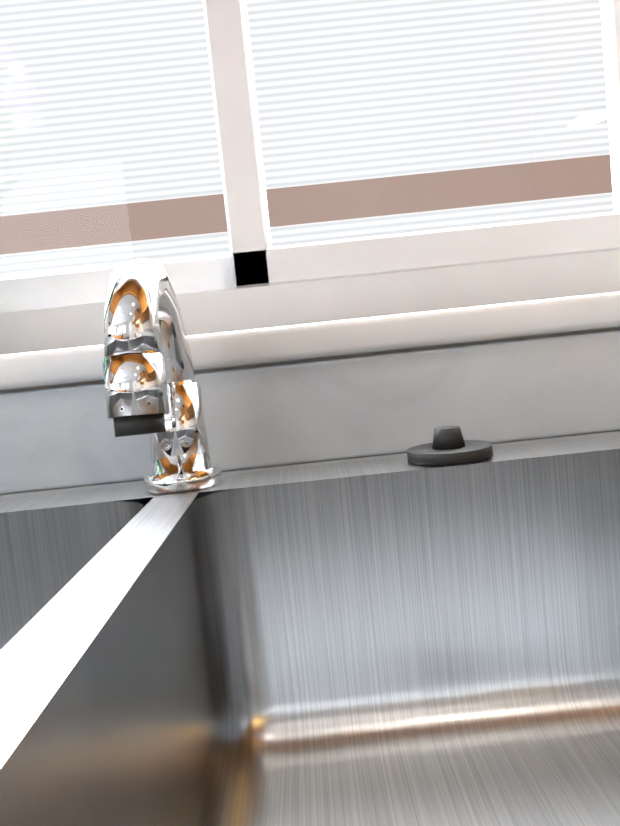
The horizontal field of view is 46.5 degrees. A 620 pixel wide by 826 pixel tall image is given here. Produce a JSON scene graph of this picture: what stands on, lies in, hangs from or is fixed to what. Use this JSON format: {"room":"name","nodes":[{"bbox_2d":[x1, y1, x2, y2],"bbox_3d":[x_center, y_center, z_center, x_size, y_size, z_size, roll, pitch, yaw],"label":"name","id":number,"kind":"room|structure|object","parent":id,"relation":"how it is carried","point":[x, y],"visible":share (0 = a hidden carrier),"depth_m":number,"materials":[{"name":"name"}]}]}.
{"room":"kitchen","nodes":[
{"label":"kitchen","id":0,"kind":"room"},
{"bbox_2d":[0,326,619,558],"bbox_3d":[-2.610,-0.017,0.649,8.222,2.470,0.150,-6,5,0],"label":"wall","id":1,"kind":"structure","parent":0,"point":[337,357],"depth_m":0.61,"materials":[{"name":"paint"}]},
{"bbox_2d":[0,0,619,354],"bbox_3d":[-0.052,-0.576,0.635,0.998,1.000,0.178,-6,5,0],"label":"sliding window","id":2,"kind":"structure","parent":1,"relation":"in","point":[254,279],"depth_m":0.71,"materials":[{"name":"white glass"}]},
{"bbox_2d":[0,292,619,389],"bbox_3d":[-0.048,-0.060,0.659,0.990,0.028,0.167,-6,5,0],"label":"window sill","id":3,"kind":"structure","parent":1,"relation":"attached to","point":[345,337],"depth_m":0.58,"materials":[{"name":"white paint"}]},
{"bbox_3d":[-2.506,1.537,-2.554,8.372,0.080,6.800,-6,5,0],"label":"floor","id":4,"kind":"structure","parent":0,"visible":0},
{"bbox_3d":[-0.101,0.627,-0.435,3.068,0.869,2.187,-6,5,0],"label":"base cabinet","id":5,"kind":"object","parent":4,"relation":"on","visible":0},
{"bbox_2d":[0,330,619,551],"bbox_3d":[-0.165,0.132,-0.480,3.093,0.127,2.191,-6,5,0],"label":"countertop","id":6,"kind":"structure","parent":5,"relation":"on","point":[372,406],"depth_m":0.59,"materials":[{"name":"stone"}]},
{"bbox_2d":[0,434,619,825],"bbox_3d":[-0.077,0.158,0.303,0.840,0.177,0.500,-6,5,0],"label":"sink","id":7,"kind":"object","parent":6,"relation":"in","point":[426,646],"visible":0.94,"depth_m":0.48,"materials":[{"name":"silver metal"}]},
{"bbox_2d":[102,258,221,492],"bbox_3d":[-0.097,-0.025,0.465,0.054,0.162,0.175,-6,5,0],"label":"faucet","id":8,"kind":"object","parent":7,"relation":"on","point":[152,388],"visible":1,"depth_m":0.41,"materials":[{"name":"silver metal"}]},
{"bbox_2d":[407,426,492,465],"bbox_3d":[0.098,0.021,0.511,0.060,0.022,0.059,-6,5,0],"label":"stopper","id":9,"kind":"object","parent":7,"relation":"on","point":[449,445],"visible":1,"depth_m":0.50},
{"label":"outside","id":10,"kind":"structure","parent":0,"visible":0},
{"bbox_2d":[0,0,613,277],"bbox_3d":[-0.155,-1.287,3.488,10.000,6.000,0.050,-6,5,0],"label":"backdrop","id":11,"kind":"structure","parent":10,"point":[339,103],"depth_m":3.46,"materials":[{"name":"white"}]}
]}

